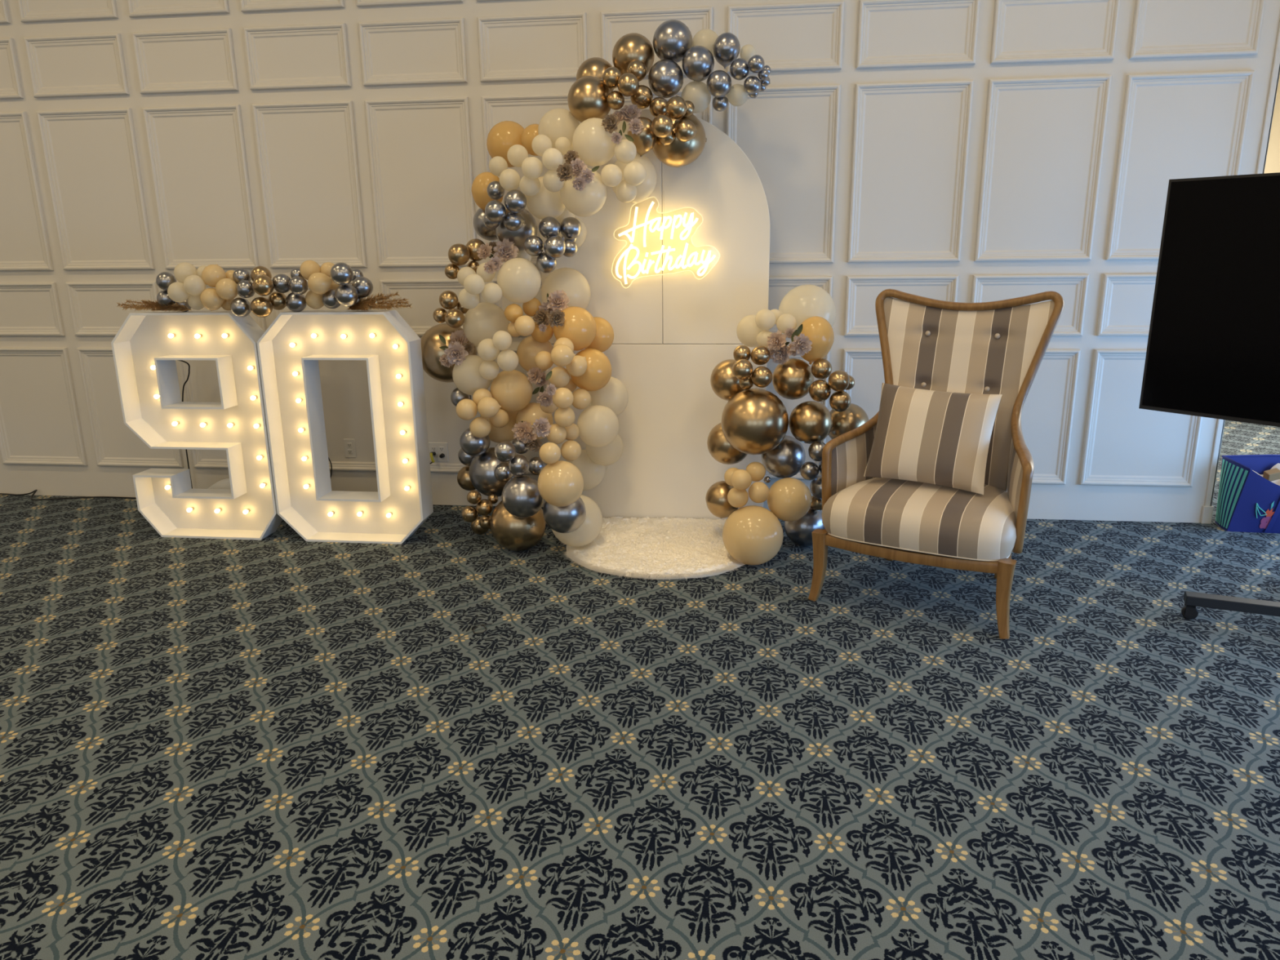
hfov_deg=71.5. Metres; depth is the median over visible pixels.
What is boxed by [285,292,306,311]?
balloon
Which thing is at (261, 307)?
balloon
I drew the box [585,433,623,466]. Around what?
balloon
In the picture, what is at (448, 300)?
balloon
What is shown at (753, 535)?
balloon
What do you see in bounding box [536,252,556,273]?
balloon
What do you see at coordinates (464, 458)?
balloon
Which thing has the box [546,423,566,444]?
balloon
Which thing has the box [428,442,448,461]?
wall outlet
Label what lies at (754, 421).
balloon
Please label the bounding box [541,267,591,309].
balloon
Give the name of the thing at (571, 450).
balloon
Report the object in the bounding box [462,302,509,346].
balloon
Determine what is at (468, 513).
balloon
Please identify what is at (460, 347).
posy
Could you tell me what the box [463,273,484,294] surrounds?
balloon
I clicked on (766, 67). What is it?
balloon
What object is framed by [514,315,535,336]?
balloon
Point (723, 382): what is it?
balloon
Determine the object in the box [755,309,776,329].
balloon
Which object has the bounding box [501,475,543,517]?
balloon
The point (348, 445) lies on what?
receptacle
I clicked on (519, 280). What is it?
balloon
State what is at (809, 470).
balloon
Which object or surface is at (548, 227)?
balloon
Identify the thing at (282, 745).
floor
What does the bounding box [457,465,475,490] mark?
balloon
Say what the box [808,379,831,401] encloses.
balloon
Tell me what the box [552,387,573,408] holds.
balloon
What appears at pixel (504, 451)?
balloon
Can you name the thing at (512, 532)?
balloon
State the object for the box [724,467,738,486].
balloon
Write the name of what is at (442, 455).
plug
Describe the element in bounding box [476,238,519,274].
posy
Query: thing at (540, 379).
posy
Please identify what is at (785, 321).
balloon
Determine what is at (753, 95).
balloon
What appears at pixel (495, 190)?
balloon
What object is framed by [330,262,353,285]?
balloon
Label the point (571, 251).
balloon
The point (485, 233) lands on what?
balloon
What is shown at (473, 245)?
balloon
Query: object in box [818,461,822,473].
balloon
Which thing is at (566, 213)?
balloon
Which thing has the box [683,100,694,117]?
balloon
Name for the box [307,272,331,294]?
balloon
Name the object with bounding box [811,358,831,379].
balloon
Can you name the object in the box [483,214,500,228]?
balloon
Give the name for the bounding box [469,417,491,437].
balloon
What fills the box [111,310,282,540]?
marquee number
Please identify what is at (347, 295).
balloon
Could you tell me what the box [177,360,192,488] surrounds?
power cable
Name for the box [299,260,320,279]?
balloon
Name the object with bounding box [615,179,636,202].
balloon
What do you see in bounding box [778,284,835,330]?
balloon
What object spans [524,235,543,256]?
balloon
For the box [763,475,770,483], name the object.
balloon
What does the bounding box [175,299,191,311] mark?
balloon
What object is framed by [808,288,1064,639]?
armchair
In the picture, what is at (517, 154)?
balloon
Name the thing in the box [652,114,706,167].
balloon
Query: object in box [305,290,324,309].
balloon
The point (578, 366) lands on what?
balloon
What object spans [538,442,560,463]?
balloon
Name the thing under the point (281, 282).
balloon
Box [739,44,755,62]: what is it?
balloon
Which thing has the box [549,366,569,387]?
balloon
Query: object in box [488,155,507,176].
balloon
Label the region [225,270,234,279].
balloon
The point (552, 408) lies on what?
balloon
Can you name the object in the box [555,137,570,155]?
balloon
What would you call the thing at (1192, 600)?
stand
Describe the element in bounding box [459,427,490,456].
balloon
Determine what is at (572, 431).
balloon
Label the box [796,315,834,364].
balloon
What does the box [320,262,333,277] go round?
balloon
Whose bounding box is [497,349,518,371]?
balloon
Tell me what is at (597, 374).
balloon
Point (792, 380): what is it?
balloon
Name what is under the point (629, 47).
balloon
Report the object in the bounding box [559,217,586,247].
balloon
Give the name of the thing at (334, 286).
balloon
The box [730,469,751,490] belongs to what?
balloon
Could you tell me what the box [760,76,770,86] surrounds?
balloon
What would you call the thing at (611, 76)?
balloon
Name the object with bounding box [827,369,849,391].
balloon
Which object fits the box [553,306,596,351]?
balloon
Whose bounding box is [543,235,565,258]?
balloon
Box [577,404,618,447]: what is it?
balloon
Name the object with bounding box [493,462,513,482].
balloon
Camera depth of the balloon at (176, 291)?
4.43 m
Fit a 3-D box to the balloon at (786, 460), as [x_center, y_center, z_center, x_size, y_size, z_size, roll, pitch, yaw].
[0.720,-0.118,4.456,0.221,0.221,0.219,-13,19,-38]
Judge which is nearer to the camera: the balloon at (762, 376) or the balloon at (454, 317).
the balloon at (762, 376)
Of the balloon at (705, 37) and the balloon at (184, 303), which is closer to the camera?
the balloon at (705, 37)
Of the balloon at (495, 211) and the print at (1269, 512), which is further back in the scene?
the print at (1269, 512)
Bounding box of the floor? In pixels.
[0,419,1279,959]
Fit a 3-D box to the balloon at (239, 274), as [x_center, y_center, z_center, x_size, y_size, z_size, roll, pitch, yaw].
[-1.994,-1.018,4.453,0.087,0.087,0.086,-13,19,-38]
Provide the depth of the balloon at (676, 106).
4.07 m
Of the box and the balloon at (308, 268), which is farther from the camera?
the box
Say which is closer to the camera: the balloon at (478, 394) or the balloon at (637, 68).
the balloon at (637, 68)
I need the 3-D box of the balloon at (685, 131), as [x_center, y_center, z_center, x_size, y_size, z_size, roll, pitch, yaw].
[0.210,-1.625,4.133,0.100,0.100,0.099,7,17,28]
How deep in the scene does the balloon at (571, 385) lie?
4.49 m
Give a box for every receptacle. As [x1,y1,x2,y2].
[346,443,351,447]
[347,449,352,453]
[431,446,436,451]
[439,446,444,451]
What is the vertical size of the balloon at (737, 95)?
0.099 m
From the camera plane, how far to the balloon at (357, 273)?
4.44 m
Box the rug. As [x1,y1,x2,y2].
[558,515,745,580]
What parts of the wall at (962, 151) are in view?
moulding, wall panel, moulding, wall panel, moulding, wall panel, moulding, wall panel, moulding, wall panel, moulding, moulding, wall panel, moulding, wall panel, moulding, wall panel, moulding, wall panel, wall panel, moulding, moulding, wall panel, moulding, wall panel, moulding, wall panel, moulding, wall panel, moulding, moulding, wall panel, moulding, wall panel, moulding, wall panel, wall panel, moulding, moulding, moulding, wall panel, moulding, wall panel, wall panel, moulding, wall panel, moulding, moulding, moulding, moulding, wall panel, wall panel, wall panel, moulding, moulding, wall panel, moulding, wall panel, wall panel, moulding, wall panel, moulding, wall panel, moulding, wall panel, wall panel, moulding, moulding, moulding, wall panel, wall panel, moulding, wall panel, moulding, wall panel, moulding, wall panel, moulding, wall panel, moulding, wall panel, wall panel, moulding, moulding, moulding, wall panel, wall panel, moulding, wall panel, moulding, wall panel, moulding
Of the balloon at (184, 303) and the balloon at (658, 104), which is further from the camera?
the balloon at (184, 303)
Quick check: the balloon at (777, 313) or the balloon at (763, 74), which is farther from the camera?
the balloon at (777, 313)
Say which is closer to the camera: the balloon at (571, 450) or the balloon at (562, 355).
the balloon at (562, 355)
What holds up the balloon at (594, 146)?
attached to the balloon at (588, 202)
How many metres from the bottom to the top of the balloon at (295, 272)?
0.070 m
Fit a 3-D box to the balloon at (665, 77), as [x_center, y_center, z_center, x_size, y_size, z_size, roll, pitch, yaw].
[0.123,-1.906,4.222,0.171,0.171,0.170,-13,19,-38]
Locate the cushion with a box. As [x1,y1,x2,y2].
[863,382,1002,494]
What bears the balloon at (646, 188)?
attached to the balloon at (678, 153)
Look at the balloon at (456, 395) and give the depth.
4.58 m
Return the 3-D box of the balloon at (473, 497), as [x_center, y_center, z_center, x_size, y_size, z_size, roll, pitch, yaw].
[-0.847,0.088,4.538,0.073,0.073,0.074,8,17,29]
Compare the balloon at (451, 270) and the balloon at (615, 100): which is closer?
the balloon at (615, 100)
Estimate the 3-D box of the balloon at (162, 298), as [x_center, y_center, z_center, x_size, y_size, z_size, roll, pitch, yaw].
[-2.420,-0.926,4.540,0.088,0.088,0.089,8,17,31]
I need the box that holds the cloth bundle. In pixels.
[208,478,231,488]
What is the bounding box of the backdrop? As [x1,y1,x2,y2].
[539,109,769,519]
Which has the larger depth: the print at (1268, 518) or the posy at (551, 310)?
the print at (1268, 518)
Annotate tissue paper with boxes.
[1252,462,1279,485]
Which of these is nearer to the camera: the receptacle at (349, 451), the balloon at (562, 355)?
the balloon at (562, 355)
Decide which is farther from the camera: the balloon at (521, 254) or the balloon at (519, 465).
the balloon at (521, 254)
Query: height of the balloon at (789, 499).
0.218 m
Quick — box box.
[1215,454,1279,533]
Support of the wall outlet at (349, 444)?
attached to the wall at (962, 151)
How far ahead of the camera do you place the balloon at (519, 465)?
4.26 m
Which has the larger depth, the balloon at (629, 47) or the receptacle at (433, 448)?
the receptacle at (433, 448)
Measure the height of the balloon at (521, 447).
0.093 m
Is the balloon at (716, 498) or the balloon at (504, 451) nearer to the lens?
the balloon at (504, 451)
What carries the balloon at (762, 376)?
attached to the balloon at (754, 421)
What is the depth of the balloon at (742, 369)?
4.15 m
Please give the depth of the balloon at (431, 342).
4.57 m
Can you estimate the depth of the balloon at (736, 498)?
4.22 m
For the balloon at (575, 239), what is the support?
attached to the balloon at (571, 227)
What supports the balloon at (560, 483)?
attached to the balloon at (564, 519)
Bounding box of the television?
[1138,172,1279,426]
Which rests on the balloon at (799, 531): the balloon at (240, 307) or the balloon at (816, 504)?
the balloon at (816, 504)
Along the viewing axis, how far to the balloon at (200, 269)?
4.49 m
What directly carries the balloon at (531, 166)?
attached to the balloon at (528, 187)
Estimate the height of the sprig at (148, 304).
0.070 m
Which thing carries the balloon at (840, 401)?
attached to the balloon at (810, 422)
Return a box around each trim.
[1200,505,1213,524]
[1204,22,1279,506]
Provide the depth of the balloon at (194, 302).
4.48 m
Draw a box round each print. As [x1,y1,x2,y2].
[1255,502,1266,518]
[1259,522,1266,528]
[1260,517,1266,523]
[1265,507,1275,516]
[1266,516,1271,521]
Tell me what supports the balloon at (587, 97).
attached to the balloon at (594, 146)
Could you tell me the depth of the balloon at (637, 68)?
4.16 m
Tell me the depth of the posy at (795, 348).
4.20 m
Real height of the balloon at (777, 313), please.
0.072 m
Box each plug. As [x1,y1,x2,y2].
[430,451,435,462]
[439,453,444,457]
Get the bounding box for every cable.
[0,489,136,500]
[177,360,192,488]
[328,457,332,478]
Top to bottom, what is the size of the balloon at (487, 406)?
0.106 m
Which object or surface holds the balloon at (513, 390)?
attached to the balloon at (532, 411)
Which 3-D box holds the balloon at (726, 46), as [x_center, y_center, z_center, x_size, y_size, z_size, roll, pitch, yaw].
[0.408,-2.024,4.185,0.126,0.151,0.127,10,18,34]
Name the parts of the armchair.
leg, arm panel, rail, seat, backrest, leg, arm panel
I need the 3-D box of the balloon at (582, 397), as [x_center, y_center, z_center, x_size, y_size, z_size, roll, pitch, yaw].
[-0.294,-0.403,4.419,0.103,0.103,0.103,7,17,29]
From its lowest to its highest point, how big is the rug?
0.047 m
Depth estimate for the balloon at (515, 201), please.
4.17 m
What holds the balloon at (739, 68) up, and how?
attached to the balloon at (752, 84)
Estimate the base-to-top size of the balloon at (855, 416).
0.214 m
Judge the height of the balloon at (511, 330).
0.080 m
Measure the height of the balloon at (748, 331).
0.161 m
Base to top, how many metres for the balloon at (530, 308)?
0.096 m
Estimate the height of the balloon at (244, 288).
0.088 m
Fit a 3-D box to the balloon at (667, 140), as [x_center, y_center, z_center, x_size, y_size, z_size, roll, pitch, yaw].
[0.128,-1.606,4.158,0.075,0.079,0.076,8,17,30]
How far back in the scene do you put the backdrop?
4.70 m
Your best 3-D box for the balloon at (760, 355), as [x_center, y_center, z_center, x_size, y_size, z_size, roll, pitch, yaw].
[0.575,-0.593,4.236,0.093,0.093,0.094,11,19,37]
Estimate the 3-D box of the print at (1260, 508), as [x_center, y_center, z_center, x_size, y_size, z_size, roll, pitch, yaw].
[3.246,0.160,4.644,0.064,0.087,0.020,1,15,7]
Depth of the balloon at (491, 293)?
4.24 m
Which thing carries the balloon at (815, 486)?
attached to the balloon at (816, 504)
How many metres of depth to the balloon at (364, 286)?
4.38 m
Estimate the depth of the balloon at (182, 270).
4.45 m
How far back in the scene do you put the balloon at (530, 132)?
4.39 m
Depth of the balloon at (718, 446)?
4.47 m
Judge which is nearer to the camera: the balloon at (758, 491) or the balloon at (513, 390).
the balloon at (758, 491)
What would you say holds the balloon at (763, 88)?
attached to the balloon at (766, 82)
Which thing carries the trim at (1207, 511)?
attached to the wall at (962, 151)
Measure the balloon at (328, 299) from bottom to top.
0.097 m
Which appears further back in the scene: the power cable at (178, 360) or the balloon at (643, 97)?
the power cable at (178, 360)
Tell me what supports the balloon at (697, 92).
on the balloon at (678, 153)
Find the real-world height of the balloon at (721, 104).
0.078 m
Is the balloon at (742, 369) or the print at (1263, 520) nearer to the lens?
the balloon at (742, 369)
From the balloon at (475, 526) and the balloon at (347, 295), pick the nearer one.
the balloon at (347, 295)
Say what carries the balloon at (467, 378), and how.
attached to the balloon at (513, 390)
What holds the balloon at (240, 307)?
on the marquee number at (146, 348)
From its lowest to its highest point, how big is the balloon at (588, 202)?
0.225 m
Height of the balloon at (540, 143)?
0.099 m
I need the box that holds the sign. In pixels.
[611,196,719,288]
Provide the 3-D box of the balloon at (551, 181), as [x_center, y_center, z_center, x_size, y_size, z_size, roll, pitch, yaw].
[-0.399,-1.385,4.109,0.100,0.101,0.101,9,17,32]
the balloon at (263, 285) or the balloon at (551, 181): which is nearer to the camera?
the balloon at (551, 181)
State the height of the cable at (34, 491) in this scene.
0.046 m
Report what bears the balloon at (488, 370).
attached to the balloon at (467, 378)
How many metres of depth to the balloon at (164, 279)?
4.46 m
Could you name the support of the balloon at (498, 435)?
attached to the balloon at (482, 468)
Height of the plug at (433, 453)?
0.060 m
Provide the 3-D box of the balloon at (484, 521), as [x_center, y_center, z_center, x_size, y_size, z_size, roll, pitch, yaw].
[-0.810,0.222,4.692,0.079,0.079,0.079,-3,15,-10]
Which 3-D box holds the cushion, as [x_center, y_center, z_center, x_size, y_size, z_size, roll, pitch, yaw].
[1.233,-0.183,3.762,0.508,0.406,0.234,8,17,30]
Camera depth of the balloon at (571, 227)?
4.28 m
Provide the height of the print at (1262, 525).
0.040 m
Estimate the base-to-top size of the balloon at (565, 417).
0.104 m
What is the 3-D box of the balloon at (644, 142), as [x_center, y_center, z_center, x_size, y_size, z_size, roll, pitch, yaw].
[0.011,-1.624,4.204,0.140,0.175,0.141,9,18,34]
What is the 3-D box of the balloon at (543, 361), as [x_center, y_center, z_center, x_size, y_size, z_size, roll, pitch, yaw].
[-0.474,-0.593,4.399,0.095,0.095,0.094,-2,15,-5]
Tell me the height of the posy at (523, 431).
0.202 m
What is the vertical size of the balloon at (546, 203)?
0.208 m
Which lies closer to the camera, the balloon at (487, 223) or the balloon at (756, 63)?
the balloon at (756, 63)
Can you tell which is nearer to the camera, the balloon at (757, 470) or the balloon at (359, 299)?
the balloon at (757, 470)
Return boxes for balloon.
[155,271,176,290]
[156,289,175,306]
[167,281,189,302]
[173,262,196,283]
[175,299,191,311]
[182,275,206,296]
[187,294,204,310]
[196,265,206,277]
[200,288,224,311]
[201,263,226,287]
[215,278,237,299]
[221,298,234,311]
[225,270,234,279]
[230,297,251,317]
[232,267,251,284]
[235,280,255,297]
[250,266,271,280]
[250,297,272,317]
[252,273,274,296]
[267,291,286,310]
[271,273,290,293]
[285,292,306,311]
[288,275,308,294]
[290,267,302,278]
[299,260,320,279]
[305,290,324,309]
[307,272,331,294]
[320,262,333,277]
[321,288,340,308]
[329,279,339,289]
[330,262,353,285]
[334,284,358,306]
[351,268,363,281]
[351,276,373,297]
[351,297,364,306]
[420,323,476,382]
[432,307,447,323]
[439,290,457,309]
[444,263,459,279]
[444,308,464,328]
[448,243,470,266]
[450,387,471,406]
[452,355,492,395]
[455,399,477,420]
[456,302,468,313]
[457,266,475,285]
[457,288,479,309]
[457,448,474,466]
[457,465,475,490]
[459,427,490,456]
[461,506,478,522]
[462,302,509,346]
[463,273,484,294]
[466,238,487,261]
[466,260,479,272]
[466,489,481,504]
[468,447,508,496]
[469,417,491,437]
[471,172,503,210]
[471,516,488,534]
[472,208,497,240]
[472,388,492,405]
[475,499,493,515]
[476,262,495,282]
[477,338,499,361]
[477,396,501,417]
[479,360,499,379]
[479,515,491,529]
[480,408,517,443]
[481,282,502,303]
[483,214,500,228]
[484,200,506,222]
[486,120,528,167]
[486,181,504,199]
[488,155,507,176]
[488,493,497,503]
[489,369,533,412]
[489,408,508,427]
[489,500,546,551]
[492,330,511,350]
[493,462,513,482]
[494,208,537,251]
[494,440,515,462]
[497,257,541,303]
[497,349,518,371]
[499,168,520,191]
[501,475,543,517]
[502,211,525,231]
[503,303,523,322]
[504,189,526,213]
[506,144,528,167]
[507,321,519,337]
[508,454,529,475]
[511,438,528,453]
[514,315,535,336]
[515,249,531,261]
[515,402,553,439]
[516,335,553,372]
[519,175,540,195]
[520,124,538,155]
[521,156,542,178]
[522,297,541,316]
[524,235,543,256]
[525,176,565,219]
[528,457,546,475]
[531,134,552,156]
[531,321,553,342]
[534,351,553,369]
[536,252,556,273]
[537,108,579,154]
[537,460,583,506]
[538,216,560,238]
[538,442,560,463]
[539,397,557,413]
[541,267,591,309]
[542,147,563,170]
[542,169,564,191]
[542,497,586,533]
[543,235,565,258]
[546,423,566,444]
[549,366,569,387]
[551,344,575,366]
[551,494,602,546]
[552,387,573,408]
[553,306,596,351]
[553,337,573,351]
[554,407,574,426]
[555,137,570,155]
[555,208,574,223]
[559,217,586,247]
[560,167,607,217]
[560,217,581,239]
[560,440,581,461]
[561,235,576,242]
[563,239,577,257]
[563,378,577,391]
[564,423,579,439]
[565,355,586,376]
[565,448,607,490]
[567,75,610,122]
[569,348,611,391]
[572,117,617,166]
[572,388,591,409]
[576,57,613,92]
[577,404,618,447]
[585,316,613,351]
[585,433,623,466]
[587,376,628,415]
[600,164,622,186]
[602,66,622,88]
[606,90,624,110]
[611,153,657,203]
[612,32,654,75]
[614,139,636,163]
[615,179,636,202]
[617,72,639,96]
[623,161,646,186]
[626,60,646,81]
[626,116,657,156]
[630,84,653,109]
[648,59,683,97]
[648,97,667,117]
[651,114,673,137]
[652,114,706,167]
[653,19,692,62]
[659,130,675,146]
[666,94,687,119]
[674,119,697,142]
[680,80,711,113]
[681,45,714,81]
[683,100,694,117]
[691,28,718,57]
[705,480,738,518]
[706,70,731,97]
[706,422,747,464]
[710,359,745,400]
[712,32,740,68]
[712,95,728,111]
[720,388,788,454]
[722,505,783,564]
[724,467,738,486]
[727,84,747,106]
[727,487,748,507]
[729,57,749,79]
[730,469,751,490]
[732,359,752,379]
[733,345,751,360]
[736,314,768,346]
[738,375,753,389]
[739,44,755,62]
[743,75,761,94]
[745,462,765,481]
[747,54,764,73]
[748,92,758,97]
[748,481,769,502]
[750,346,770,364]
[751,366,772,387]
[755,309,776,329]
[755,330,772,348]
[757,68,768,80]
[759,84,766,91]
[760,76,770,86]
[761,435,805,478]
[763,65,771,74]
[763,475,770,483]
[766,477,812,521]
[770,309,782,324]
[772,358,814,399]
[776,313,796,333]
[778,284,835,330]
[783,506,825,546]
[788,400,832,444]
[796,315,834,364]
[800,461,819,479]
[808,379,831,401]
[808,441,825,461]
[809,475,822,499]
[810,495,822,511]
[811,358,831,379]
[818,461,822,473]
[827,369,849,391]
[828,403,869,439]
[829,391,851,412]
[844,375,854,390]
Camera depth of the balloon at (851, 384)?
4.21 m
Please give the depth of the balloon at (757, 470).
4.29 m
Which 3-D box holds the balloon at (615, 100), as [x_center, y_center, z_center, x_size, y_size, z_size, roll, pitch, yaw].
[-0.113,-1.764,4.129,0.083,0.082,0.083,-3,15,-7]
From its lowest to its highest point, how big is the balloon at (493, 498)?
0.054 m
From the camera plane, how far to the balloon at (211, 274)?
4.41 m
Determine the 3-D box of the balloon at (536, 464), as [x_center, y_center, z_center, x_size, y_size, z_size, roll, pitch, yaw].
[-0.520,-0.071,4.490,0.094,0.094,0.093,-13,19,-38]
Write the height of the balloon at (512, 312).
0.091 m
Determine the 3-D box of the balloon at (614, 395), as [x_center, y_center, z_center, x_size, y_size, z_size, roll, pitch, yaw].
[-0.166,-0.434,4.643,0.218,0.218,0.216,-13,19,-38]
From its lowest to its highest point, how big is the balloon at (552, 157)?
0.096 m
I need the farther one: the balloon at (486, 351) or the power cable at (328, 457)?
the power cable at (328, 457)
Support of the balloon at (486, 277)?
attached to the balloon at (519, 280)
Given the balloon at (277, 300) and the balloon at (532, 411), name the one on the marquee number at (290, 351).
the balloon at (277, 300)
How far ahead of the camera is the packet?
4.65 m
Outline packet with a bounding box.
[1262,467,1279,481]
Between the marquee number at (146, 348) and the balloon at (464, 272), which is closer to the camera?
the balloon at (464, 272)
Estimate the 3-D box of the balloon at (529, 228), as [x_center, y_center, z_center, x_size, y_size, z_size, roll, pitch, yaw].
[-0.616,-1.254,4.439,0.214,0.214,0.213,-13,19,-38]
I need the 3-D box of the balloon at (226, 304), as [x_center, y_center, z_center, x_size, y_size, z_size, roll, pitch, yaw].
[-2.108,-0.904,4.545,0.074,0.074,0.074,-13,19,-38]
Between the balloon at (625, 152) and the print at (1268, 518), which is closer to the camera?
the balloon at (625, 152)
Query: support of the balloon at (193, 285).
attached to the balloon at (210, 300)
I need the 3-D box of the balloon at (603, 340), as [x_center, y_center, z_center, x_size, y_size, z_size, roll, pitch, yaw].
[-0.223,-0.747,4.578,0.185,0.185,0.184,-13,19,-38]
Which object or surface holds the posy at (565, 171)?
attached to the balloon at (588, 202)
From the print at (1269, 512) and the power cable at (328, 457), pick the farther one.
the power cable at (328, 457)
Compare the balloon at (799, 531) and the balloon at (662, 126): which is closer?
the balloon at (662, 126)
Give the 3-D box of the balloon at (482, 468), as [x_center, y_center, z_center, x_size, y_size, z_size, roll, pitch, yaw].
[-0.769,-0.043,4.699,0.266,0.266,0.265,-13,19,-38]
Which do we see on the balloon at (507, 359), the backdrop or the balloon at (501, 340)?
the balloon at (501, 340)
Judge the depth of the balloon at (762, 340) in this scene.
4.25 m
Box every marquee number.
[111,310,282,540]
[257,310,433,544]
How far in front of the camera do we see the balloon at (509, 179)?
4.17 m
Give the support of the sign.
attached to the backdrop
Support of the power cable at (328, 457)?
on the floor
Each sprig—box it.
[116,298,191,311]
[347,291,412,311]
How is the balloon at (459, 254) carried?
attached to the balloon at (473, 245)
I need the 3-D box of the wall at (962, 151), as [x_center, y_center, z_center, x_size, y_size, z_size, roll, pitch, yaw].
[-1.715,-1.727,5.094,9.700,3.800,0.284,1,15,7]
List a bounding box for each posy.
[438,328,474,367]
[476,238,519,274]
[511,417,551,453]
[526,367,556,406]
[533,288,569,331]
[555,150,599,191]
[600,103,643,144]
[766,324,812,364]
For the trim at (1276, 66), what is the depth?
4.38 m
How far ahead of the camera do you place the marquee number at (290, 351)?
4.65 m
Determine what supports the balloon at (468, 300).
attached to the balloon at (491, 293)
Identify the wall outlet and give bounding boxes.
[343,439,356,457]
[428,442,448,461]
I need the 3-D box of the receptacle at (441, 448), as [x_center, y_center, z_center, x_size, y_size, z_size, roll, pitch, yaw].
[-1.184,-0.185,5.303,0.031,0.027,0.003,1,15,7]
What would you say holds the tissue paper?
in the box
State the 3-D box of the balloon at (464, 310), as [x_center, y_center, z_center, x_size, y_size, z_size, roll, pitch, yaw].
[-0.903,-0.887,4.548,0.071,0.071,0.071,-13,19,-38]
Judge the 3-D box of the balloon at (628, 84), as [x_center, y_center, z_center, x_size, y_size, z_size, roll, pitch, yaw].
[-0.054,-1.815,4.078,0.100,0.101,0.101,-3,15,-10]
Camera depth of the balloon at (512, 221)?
4.25 m
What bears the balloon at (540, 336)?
attached to the balloon at (528, 348)
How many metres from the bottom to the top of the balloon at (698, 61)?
0.155 m
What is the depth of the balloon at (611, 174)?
4.09 m
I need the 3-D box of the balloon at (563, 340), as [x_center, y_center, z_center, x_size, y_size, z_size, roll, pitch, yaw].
[-0.369,-0.639,4.292,0.100,0.099,0.100,-2,15,-5]
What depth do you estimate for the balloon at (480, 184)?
4.37 m
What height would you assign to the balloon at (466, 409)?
0.106 m
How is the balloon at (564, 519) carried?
attached to the balloon at (590, 529)
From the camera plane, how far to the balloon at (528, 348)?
4.47 m
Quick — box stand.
[1181,591,1279,619]
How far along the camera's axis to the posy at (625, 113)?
4.10 m
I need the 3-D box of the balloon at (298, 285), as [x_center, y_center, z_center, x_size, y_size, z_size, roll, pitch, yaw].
[-1.684,-0.960,4.383,0.090,0.091,0.091,6,16,23]
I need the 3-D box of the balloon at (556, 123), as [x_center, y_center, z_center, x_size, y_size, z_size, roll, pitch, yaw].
[-0.389,-1.693,4.321,0.214,0.214,0.213,-13,19,-38]
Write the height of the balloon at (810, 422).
0.210 m
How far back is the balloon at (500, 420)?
4.46 m
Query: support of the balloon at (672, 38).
on the balloon at (665, 77)
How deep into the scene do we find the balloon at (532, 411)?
4.56 m
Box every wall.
[0,0,1279,523]
[1263,74,1279,173]
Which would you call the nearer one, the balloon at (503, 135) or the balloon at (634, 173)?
the balloon at (634, 173)
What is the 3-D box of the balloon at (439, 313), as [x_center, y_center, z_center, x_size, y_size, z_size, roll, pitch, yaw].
[-1.015,-0.838,4.522,0.077,0.077,0.076,-13,19,-38]
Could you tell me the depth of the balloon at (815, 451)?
4.22 m
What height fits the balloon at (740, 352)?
0.086 m
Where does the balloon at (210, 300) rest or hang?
on the marquee number at (146, 348)
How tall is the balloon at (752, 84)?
0.080 m
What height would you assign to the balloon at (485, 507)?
0.086 m
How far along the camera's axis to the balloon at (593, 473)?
4.73 m
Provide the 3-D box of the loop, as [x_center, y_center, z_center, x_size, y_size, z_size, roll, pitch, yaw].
[-0.647,0.605,3.623,0.063,0.008,0.100,1,15,7]
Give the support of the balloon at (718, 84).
attached to the balloon at (721, 104)
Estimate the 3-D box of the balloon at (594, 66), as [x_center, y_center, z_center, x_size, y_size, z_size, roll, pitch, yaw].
[-0.215,-1.971,4.372,0.199,0.199,0.198,-13,19,-38]
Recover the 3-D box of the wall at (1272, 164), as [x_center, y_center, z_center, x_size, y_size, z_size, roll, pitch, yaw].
[4.627,-2.413,7.426,2.300,3.800,0.200,1,15,7]
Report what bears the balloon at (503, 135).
attached to the balloon at (530, 132)
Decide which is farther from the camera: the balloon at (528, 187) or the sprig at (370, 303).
the sprig at (370, 303)
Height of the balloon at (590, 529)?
0.271 m
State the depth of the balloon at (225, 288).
4.39 m
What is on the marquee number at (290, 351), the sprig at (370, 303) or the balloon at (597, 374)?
the sprig at (370, 303)
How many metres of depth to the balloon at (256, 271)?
4.40 m
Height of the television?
0.926 m
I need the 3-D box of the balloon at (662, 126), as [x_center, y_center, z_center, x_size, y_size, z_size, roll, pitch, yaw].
[0.102,-1.622,4.073,0.101,0.100,0.099,7,17,28]
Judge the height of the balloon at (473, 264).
0.064 m
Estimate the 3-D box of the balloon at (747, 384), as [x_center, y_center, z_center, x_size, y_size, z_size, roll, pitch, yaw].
[0.509,-0.468,4.246,0.072,0.071,0.071,-12,19,-37]

